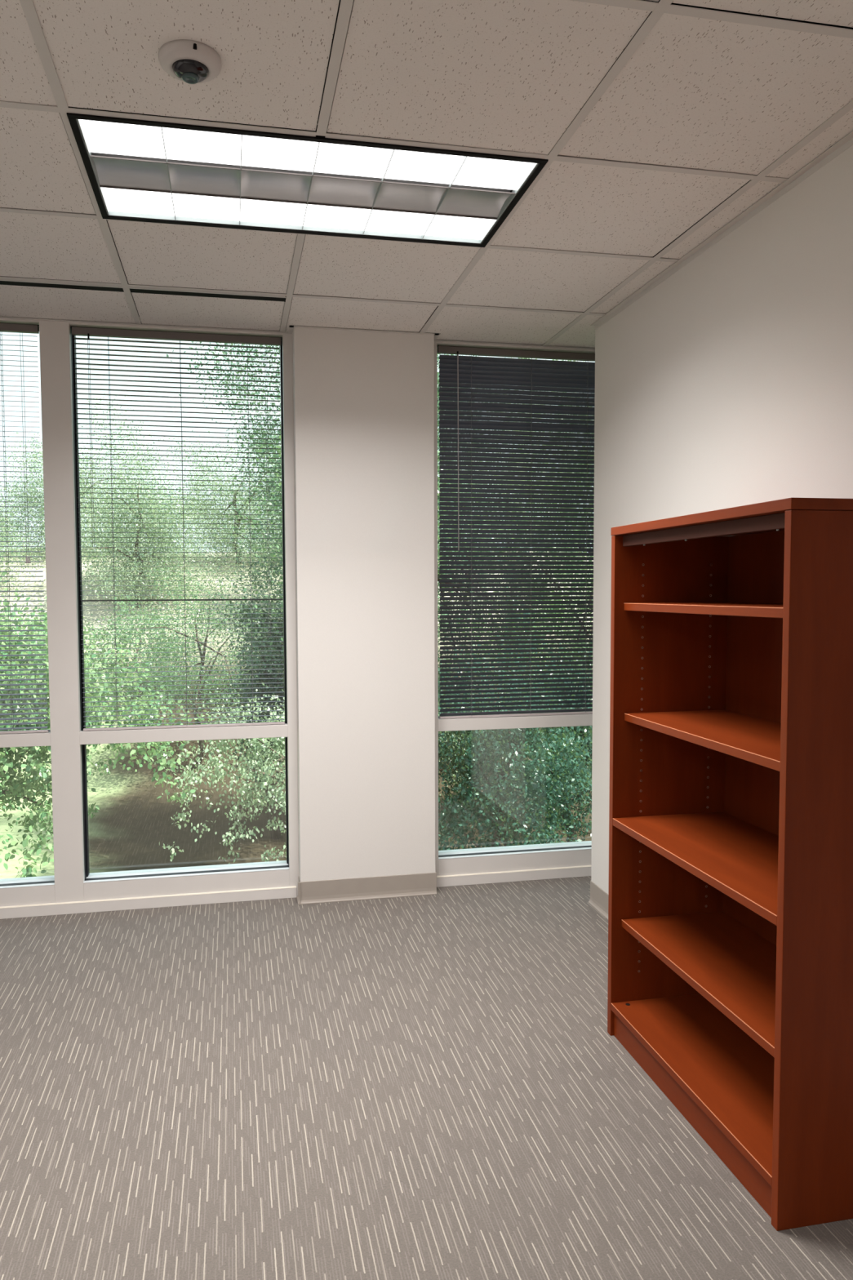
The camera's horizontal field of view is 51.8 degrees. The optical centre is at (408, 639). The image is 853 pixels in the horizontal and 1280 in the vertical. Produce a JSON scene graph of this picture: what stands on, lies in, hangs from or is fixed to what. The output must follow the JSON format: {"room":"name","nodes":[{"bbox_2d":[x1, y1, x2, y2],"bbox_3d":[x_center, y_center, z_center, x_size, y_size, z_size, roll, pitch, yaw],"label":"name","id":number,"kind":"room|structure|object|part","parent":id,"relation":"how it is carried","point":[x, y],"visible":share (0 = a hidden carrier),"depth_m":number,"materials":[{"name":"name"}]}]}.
{"room":"empty office room","nodes":[
{"label":"empty office room","id":0,"kind":"room"},
{"bbox_2d":[292,324,435,881],"bbox_3d":[-0.206,-0.125,4.037,0.624,2.605,0.212,-1,3,-11],"label":"wall column","id":1,"kind":"structure","parent":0,"point":[363,402],"depth_m":3.93,"materials":[{"name":"paint"}]},
{"bbox_2d":[281,333,298,897],"bbox_3d":[-0.542,-0.093,4.023,0.042,2.545,0.130,-1,3,-11],"label":"trim","id":2,"kind":"structure","parent":1,"relation":"attached to","point":[286,341],"depth_m":3.96,"materials":[{"name":"paint"}]},
{"bbox_2d":[296,871,436,904],"bbox_3d":[-0.191,1.129,4.042,0.640,0.100,0.105,-1,3,-11],"label":"baseboard","id":3,"kind":"structure","parent":1,"relation":"attached to","point":[416,884],"depth_m":4.00,"materials":[{"name":"beige plastic"}]},
{"bbox_2d":[434,341,438,875],"bbox_3d":[0.108,-0.103,4.154,0.036,2.545,0.130,-1,3,-11],"label":"trim","id":4,"kind":"structure","parent":1,"relation":"attached to","point":[435,342],"depth_m":4.09,"materials":[{"name":"paint"}]},
{"bbox_2d":[0,875,852,1279],"bbox_3d":[-0.780,1.390,1.418,5.230,0.120,5.097,-1,3,-11],"label":"floor","id":5,"kind":"structure","parent":0,"point":[437,1086],"depth_m":2.37,"materials":[{"name":"carpet"}]},
{"bbox_2d":[39,320,86,902],"bbox_3d":[-1.501,-0.077,3.831,0.119,2.545,0.130,-1,3,-11],"label":"window mullion","id":6,"kind":"structure","parent":5,"relation":"on","point":[55,338],"depth_m":3.77,"materials":[{"name":"paint"}]},
{"bbox_2d":[0,865,591,919],"bbox_3d":[-1.262,1.167,3.877,4.960,0.052,0.010,-1,3,-11],"label":"baseboard","id":7,"kind":"structure","parent":5,"relation":"on","point":[260,894],"depth_m":3.95,"materials":[{"name":"paint"}]},
{"bbox_2d":[607,497,852,1231],"bbox_3d":[0.908,0.471,2.347,0.396,1.594,0.890,-1,3,-11],"label":"bookcase","id":8,"kind":"object","parent":5,"relation":"on","point":[731,903],"visible":1,"depth_m":2.36,"materials":[{"name":"brown wood"}]},
{"bbox_3d":[0.824,0.461,2.770,0.393,1.568,0.024,-1,3,-11],"label":"panel","id":9,"kind":"part","parent":8,"relation":"part of","materials":[{"name":"brown wood"}]},
{"bbox_3d":[0.740,1.228,2.354,0.018,0.084,0.839,-1,3,-11],"label":"kick plate","id":10,"kind":"part","parent":8,"relation":"part of","materials":[{"name":"brown wood"}]},
{"bbox_3d":[0.906,1.172,2.385,0.380,0.023,0.839,-1,3,-11],"label":"shelf","id":11,"kind":"part","parent":8,"relation":"part of","materials":[{"name":"brown wood"}]},
{"bbox_3d":[0.904,0.584,2.352,0.380,0.023,0.839,-1,3,-11],"label":"shelf","id":12,"kind":"part","parent":8,"relation":"part of","materials":[{"name":"brown wood"}]},
{"bbox_3d":[0.921,0.907,2.373,0.348,0.023,0.837,-1,3,-11],"label":"shelf","id":13,"kind":"part","parent":8,"relation":"part of","materials":[{"name":"brown wood"}]},
{"bbox_3d":[0.920,0.258,2.337,0.345,0.023,0.837,-1,3,-11],"label":"shelf","id":14,"kind":"part","parent":8,"relation":"part of","materials":[{"name":"brown wood"}]},
{"bbox_3d":[0.747,-0.280,2.272,0.018,0.033,0.839,-1,3,-11],"label":"rail","id":15,"kind":"part","parent":8,"relation":"part of","materials":[{"name":"metal"}]},
{"bbox_3d":[0.916,-0.082,2.317,0.350,0.023,0.837,-1,3,-11],"label":"shelf","id":16,"kind":"part","parent":8,"relation":"part of","materials":[{"name":"brown wood"}]},
{"bbox_3d":[0.905,-0.312,2.303,0.396,0.024,0.890,-1,3,-11],"label":"panel","id":17,"kind":"part","parent":8,"relation":"part of","materials":[{"name":"brown wood"}]},
{"bbox_3d":[1.093,0.439,2.382,0.006,1.484,0.840,-1,3,-11],"label":"panel","id":18,"kind":"part","parent":8,"relation":"part of","materials":[{"name":"brown wood"}]},
{"bbox_3d":[0.994,0.508,1.925,0.393,1.568,0.022,-1,3,-11],"label":"panel","id":19,"kind":"part","parent":8,"relation":"part of","materials":[{"name":"brown wood"}]},
{"bbox_2d":[0,0,852,348],"bbox_3d":[-0.792,-1.245,1.346,4.962,0.060,4.948,-1,3,-11],"label":"ceiling","id":20,"kind":"structure","parent":0,"point":[659,124],"depth_m":2.16,"materials":[{"name":"tile"}]},
{"bbox_2d":[0,278,286,302],"bbox_3d":[-2.047,-1.311,3.117,3.198,0.005,0.070,-1,3,-11],"label":"ceiling vent","id":21,"kind":"object","parent":20,"relation":"in","point":[2,281],"visible":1,"depth_m":3.33,"materials":[{"name":"black metal"}]},
{"bbox_2d":[158,39,222,84],"bbox_3d":[-0.469,-1.228,1.887,0.132,0.045,0.132,-1,3,-11],"label":"dome camera","id":22,"kind":"object","parent":20,"relation":"attached to","point":[188,61],"visible":1,"depth_m":1.86,"materials":[{"name":"white plastic"}]},
{"bbox_2d":[66,106,548,247],"bbox_3d":[-0.281,-1.302,2.503,1.211,0.046,0.600,-1,3,-11],"label":"ceiling light","id":23,"kind":"object","parent":20,"relation":"attached to","point":[142,171],"visible":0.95,"depth_m":2.49,"materials":[{"name":"white plastic"}]},
{"bbox_3d":[-0.662,-1.283,2.427,0.002,0.011,0.556,-1,3,-11],"label":"cross blade","id":24,"kind":"part","parent":23,"relation":"part of","materials":[{"name":"metal"}]},
{"bbox_3d":[-0.471,-1.286,2.465,0.002,0.011,0.556,-1,3,-11],"label":"cross blade","id":25,"kind":"part","parent":23,"relation":"part of","materials":[{"name":"metal"}]},
{"bbox_3d":[-0.298,-1.290,2.591,1.167,0.004,0.003,-1,3,-11],"label":"louver rail","id":26,"kind":"part","parent":23,"relation":"part of","materials":[{"name":"metal"}]},
{"bbox_3d":[-0.264,-1.280,2.419,1.167,0.004,0.003,-1,3,-11],"label":"louver rail","id":27,"kind":"part","parent":23,"relation":"part of","materials":[{"name":"metal"}]},
{"bbox_3d":[-0.281,-1.289,2.503,0.002,0.011,0.556,-1,3,-11],"label":"cross blade","id":28,"kind":"part","parent":23,"relation":"part of","materials":[{"name":"metal"}]},
{"bbox_3d":[-0.090,-1.292,2.542,0.002,0.011,0.556,-1,3,-11],"label":"cross blade","id":29,"kind":"part","parent":23,"relation":"part of","materials":[{"name":"metal"}]},
{"bbox_3d":[0.101,-1.295,2.580,0.002,0.011,0.556,-1,3,-11],"label":"cross blade","id":30,"kind":"part","parent":23,"relation":"part of","materials":[{"name":"metal"}]},
{"bbox_2d":[591,145,852,894],"bbox_3d":[1.325,0.003,1.647,0.120,2.605,4.564,-1,3,-11],"label":"wall","id":31,"kind":"structure","parent":0,"point":[728,383],"depth_m":2.78,"materials":[{"name":"paint"}]},
{"bbox_2d":[0,131,852,349],"bbox_3d":[-0.789,-1.206,1.334,4.960,0.018,4.917,-1,3,-11],"label":"trim","id":32,"kind":"structure","parent":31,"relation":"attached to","point":[846,142],"depth_m":2.96,"materials":[{"name":"white metal"}]},
{"bbox_2d":[588,880,608,919],"bbox_3d":[1.324,1.253,1.718,0.132,0.100,4.568,-1,3,-11],"label":"baseboard","id":33,"kind":"structure","parent":31,"relation":"attached to","point":[599,899],"depth_m":3.84,"materials":[{"name":"beige plastic"}]},
{"bbox_3d":[-1.293,1.389,3.974,5.230,0.399,0.110,-1,3,-11],"label":"wall","id":34,"kind":"structure","parent":0,"visible":0},
{"bbox_2d":[0,318,54,906],"bbox_3d":[-2.000,-0.080,3.735,0.896,2.565,0.140,-1,3,-11],"label":"window","id":35,"kind":"structure","parent":34,"relation":"in","point":[29,890],"depth_m":3.79,"materials":[{"name":"paint"}]},
{"bbox_2d":[0,323,48,733],"bbox_3d":[-1.992,-0.457,3.666,0.880,1.730,0.038,-1,3,-11],"label":"window blind","id":36,"kind":"object","parent":35,"relation":"attached to","point":[4,327],"visible":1,"depth_m":3.75,"materials":[{"name":"metal"}]},
{"bbox_3d":[-1.707,-0.452,3.729,0.001,1.694,0.028,-1,3,-11],"label":"ladder cord","id":37,"kind":"part","parent":36,"relation":"part of","materials":[{"name":"grey fabric"}]},
{"bbox_3d":[-1.627,-0.822,3.706,0.003,0.937,0.001,-1,3,-11],"label":"pull cord","id":38,"kind":"part","parent":36,"relation":"part of","materials":[{"name":"grey fabric"}]},
{"bbox_3d":[-1.989,0.401,3.719,0.872,0.010,0.020,-1,3,-11],"label":"rail","id":39,"kind":"part","parent":36,"relation":"part of","materials":[{"name":"metal"}]},
{"bbox_3d":[-1.618,-0.822,3.708,0.003,0.937,0.001,-1,3,-11],"label":"pull cord","id":40,"kind":"part","parent":36,"relation":"part of","materials":[{"name":"grey fabric"}]},
{"bbox_3d":[-2.000,1.134,3.835,0.896,0.131,0.076,-1,3,-11],"label":"sill","id":41,"kind":"part","parent":35,"relation":"part of","materials":[{"name":"metal"}]},
{"bbox_2d":[68,320,289,900],"bbox_3d":[-1.004,-0.096,3.935,0.897,2.565,0.140,-1,3,-11],"label":"window","id":42,"kind":"structure","parent":34,"relation":"in","point":[244,876],"depth_m":3.92,"materials":[{"name":"paint"}]},
{"bbox_2d":[71,326,284,731],"bbox_3d":[-0.996,-0.473,3.868,0.881,1.730,0.034,-1,3,-11],"label":"window blind","id":43,"kind":"object","parent":42,"relation":"attached to","point":[83,331],"visible":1,"depth_m":3.85,"materials":[{"name":"metal"}]},
{"bbox_3d":[-1.361,-0.847,3.759,0.009,0.896,0.002,-1,3,-13],"label":"pull cord","id":44,"kind":"part","parent":43,"relation":"part of","materials":[{"name":"fabric"}]},
{"bbox_3d":[-1.285,-0.459,3.814,0.001,1.694,0.028,-1,3,-11],"label":"ladder cord","id":45,"kind":"part","parent":43,"relation":"part of","materials":[{"name":"fabric"}]},
{"bbox_3d":[-0.993,-0.463,3.872,0.001,1.694,0.028,-1,3,-11],"label":"ladder cord","id":46,"kind":"part","parent":43,"relation":"part of","materials":[{"name":"fabric"}]},
{"bbox_3d":[-0.993,0.385,3.920,0.873,0.010,0.020,-1,3,-11],"label":"rail","id":47,"kind":"part","parent":43,"relation":"part of","materials":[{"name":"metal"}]},
{"bbox_3d":[-0.709,-0.468,3.929,0.001,1.694,0.028,-1,3,-11],"label":"ladder cord","id":48,"kind":"part","parent":43,"relation":"part of","materials":[{"name":"fabric"}]},
{"bbox_3d":[-0.628,-0.665,3.919,0.009,1.300,0.001,-1,3,-11],"label":"lift cord","id":49,"kind":"part","parent":43,"relation":"part of","materials":[{"name":"fabric"}]},
{"bbox_3d":[-1.005,1.118,4.035,0.897,0.131,0.076,-1,3,-11],"label":"sill","id":50,"kind":"part","parent":42,"relation":"part of","materials":[{"name":"metal"}]},
{"bbox_2d":[436,341,595,875],"bbox_3d":[0.636,-0.122,4.264,1.046,2.565,0.140,-1,3,-11],"label":"window","id":51,"kind":"structure","parent":34,"relation":"in","point":[522,857],"depth_m":4.22,"materials":[{"name":"paint"}]},
{"bbox_3d":[0.636,1.092,4.364,1.046,0.131,0.076,-1,3,-11],"label":"sill","id":52,"kind":"part","parent":51,"relation":"part of","materials":[{"name":"metal"}]},
{"bbox_2d":[437,346,595,719],"bbox_3d":[0.644,-0.499,4.197,1.026,1.730,0.035,-1,3,-11],"label":"window blind","id":53,"kind":"object","parent":51,"relation":"attached to","point":[492,372],"visible":0.7,"depth_m":4.17,"materials":[{"name":"metal"}]},
{"bbox_3d":[0.294,-0.484,4.131,0.001,1.694,0.028,-1,3,-11],"label":"ladder cord","id":54,"kind":"part","parent":53,"relation":"part of","materials":[{"name":"fabric"}]},
{"bbox_3d":[0.647,0.359,4.249,1.018,0.010,0.020,-1,3,-11],"label":"rail","id":55,"kind":"part","parent":53,"relation":"part of","materials":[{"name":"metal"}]},
{"bbox_3d":[0.582,-0.488,4.189,0.001,1.694,0.028,-1,3,-11],"label":"ladder cord","id":56,"kind":"part","parent":53,"relation":"part of","materials":[{"name":"fabric"}]},
{"bbox_3d":[0.858,-0.493,4.244,0.001,1.694,0.028,-1,3,-11],"label":"ladder cord","id":57,"kind":"part","parent":53,"relation":"part of","materials":[{"name":"fabric"}]},
{"label":"outside","id":58,"kind":"structure","parent":0,"visible":0},
{"bbox_2d":[0,546,593,879],"bbox_3d":[-2.878,0.008,27.687,50.000,6.699,46.000,-1,3,-11],"label":"ground","id":59,"kind":"structure","parent":58,"point":[127,829],"depth_m":19.79,"materials":[{"name":"green plant"}]},
{"bbox_2d":[0,468,45,597],"bbox_3d":[-15.436,-3.811,28.549,7.379,6.671,7.448,2,4,37],"label":"deciduous tree","id":60,"kind":"object","parent":59,"relation":"on","point":[6,529],"visible":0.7,"depth_m":29.36,"materials":[{"name":"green plant"}]},
{"bbox_2d":[0,825,47,877],"bbox_3d":[-3.658,2.985,7.832,1.181,2.690,1.582,-1,3,-11],"label":"deciduous tree","id":61,"kind":"object","parent":59,"relation":"on","point":[25,872],"visible":0.3,"depth_m":8.25,"materials":[{"name":"green plant"}]},
{"bbox_2d":[0,606,114,682],"bbox_3d":[-10.307,0.779,23.124,4.994,3.596,4.210,-1,3,-16],"label":"shrub","id":62,"kind":"object","parent":59,"relation":"on","point":[84,628],"visible":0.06,"depth_m":23.41,"materials":[{"name":"green plant"}]},
{"bbox_2d":[0,392,180,563],"bbox_3d":[-12.837,-5.847,33.057,7.095,6.942,7.747,1,4,28],"label":"deciduous tree","id":63,"kind":"object","parent":59,"relation":"on","point":[28,489],"visible":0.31,"depth_m":32.60,"materials":[{"name":"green plant"}]},
{"bbox_2d":[0,557,211,873],"bbox_3d":[-4.686,1.408,9.050,5.343,5.451,4.157,1,3,17],"label":"deciduous tree","id":64,"kind":"object","parent":59,"relation":"on","point":[18,788],"visible":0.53,"depth_m":9.07,"materials":[{"name":"green plant"}]},
{"bbox_2d":[31,411,260,639],"bbox_3d":[-8.654,-3.610,29.166,7.104,7.508,6.492,-2,4,-34],"label":"deciduous tree","id":65,"kind":"object","parent":59,"relation":"on","point":[138,562],"visible":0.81,"depth_m":28.46,"materials":[{"name":"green plant"}]},
{"bbox_2d":[83,588,231,704],"bbox_3d":[-7.608,0.302,24.232,4.854,3.490,4.213,2,4,32],"label":"shrub","id":66,"kind":"object","parent":59,"relation":"on","point":[102,637],"visible":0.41,"depth_m":23.92,"materials":[{"name":"green plant"}]},
{"bbox_2d":[92,554,278,768],"bbox_3d":[-5.132,0.579,21.009,4.695,5.282,3.936,-1,3,-11],"label":"deciduous tree","id":67,"kind":"object","parent":59,"relation":"on","point":[175,631],"visible":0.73,"depth_m":20.84,"materials":[{"name":"green plant"}]},
{"bbox_2d":[129,426,282,589],"bbox_3d":[-6.328,-4.713,33.251,8.541,6.982,6.340,0,3,7],"label":"deciduous tree","id":68,"kind":"object","parent":59,"relation":"on","point":[218,513],"visible":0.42,"depth_m":32.79,"materials":[{"name":"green plant"}]},
{"bbox_2d":[187,591,284,701],"bbox_3d":[-3.577,0.235,24.724,5.229,3.741,3.979,-1,3,-11],"label":"shrub","id":69,"kind":"object","parent":59,"relation":"on","point":[220,657],"visible":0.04,"depth_m":24.46,"materials":[{"name":"green plant"}]},
{"bbox_2d":[205,548,284,839],"bbox_3d":[-2.747,1.059,16.611,2.183,5.587,2.078,-1,3,-11],"label":"evergreen tree","id":70,"kind":"object","parent":59,"relation":"on","point":[276,834],"visible":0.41,"depth_m":16.43,"materials":[{"name":"green plant"}]},
{"bbox_2d":[224,418,283,612],"bbox_3d":[-2.729,-4.338,29.279,6.733,9.243,7.121,1,3,20],"label":"deciduous tree","id":71,"kind":"object","parent":59,"relation":"on","point":[273,540],"visible":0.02,"depth_m":28.62,"materials":[{"name":"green plant"}]},
{"bbox_2d":[151,682,484,864],"bbox_3d":[-1.049,2.288,10.897,4.086,3.896,2.636,0,3,2],"label":"deciduous tree","id":72,"kind":"object","parent":59,"relation":"on","point":[278,751],"visible":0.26,"depth_m":10.48,"materials":[{"name":"green plant"}]},
{"bbox_2d":[207,400,522,650],"bbox_3d":[-0.682,-0.299,13.557,4.372,8.749,4.298,-3,4,-42],"label":"deciduous tree","id":73,"kind":"object","parent":59,"relation":"on","point":[279,455],"visible":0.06,"depth_m":13.29,"materials":[{"name":"green plant"}]},
{"bbox_2d":[166,341,574,744],"bbox_3d":[-0.550,-2.476,16.322,7.323,12.462,6.079,0,3,7],"label":"deciduous tree","id":74,"kind":"object","parent":59,"relation":"on","point":[228,377],"visible":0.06,"depth_m":15.87,"materials":[{"name":"green plant"}]},
{"bbox_2d":[438,626,592,850],"bbox_3d":[1.247,2.110,9.720,3.185,4.608,2.903,0,3,1],"label":"deciduous tree","id":75,"kind":"object","parent":59,"relation":"on","point":[520,745],"visible":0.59,"depth_m":9.32,"materials":[{"name":"green plant"}]},
{"bbox_2d":[438,595,592,847],"bbox_3d":[2.355,1.685,13.194,4.581,4.721,3.272,0,3,11],"label":"deciduous tree","id":76,"kind":"object","parent":59,"relation":"on","point":[580,732],"visible":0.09,"depth_m":12.68,"materials":[{"name":"green plant"}]},
{"bbox_2d":[437,359,594,813],"bbox_3d":[3.625,-1.423,16.897,6.844,10.628,5.259,0,3,-4],"label":"deciduous tree","id":77,"kind":"object","parent":59,"relation":"on","point":[545,359],"visible":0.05,"depth_m":16.49,"materials":[{"name":"green plant"}]},
{"bbox_2d":[437,357,594,759],"bbox_3d":[2.738,-2.731,23.168,9.174,12.277,5.646,-1,3,-8],"label":"deciduous tree","id":78,"kind":"object","parent":59,"relation":"on","point":[511,357],"visible":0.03,"depth_m":22.70,"materials":[{"name":"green plant"}]}
]}

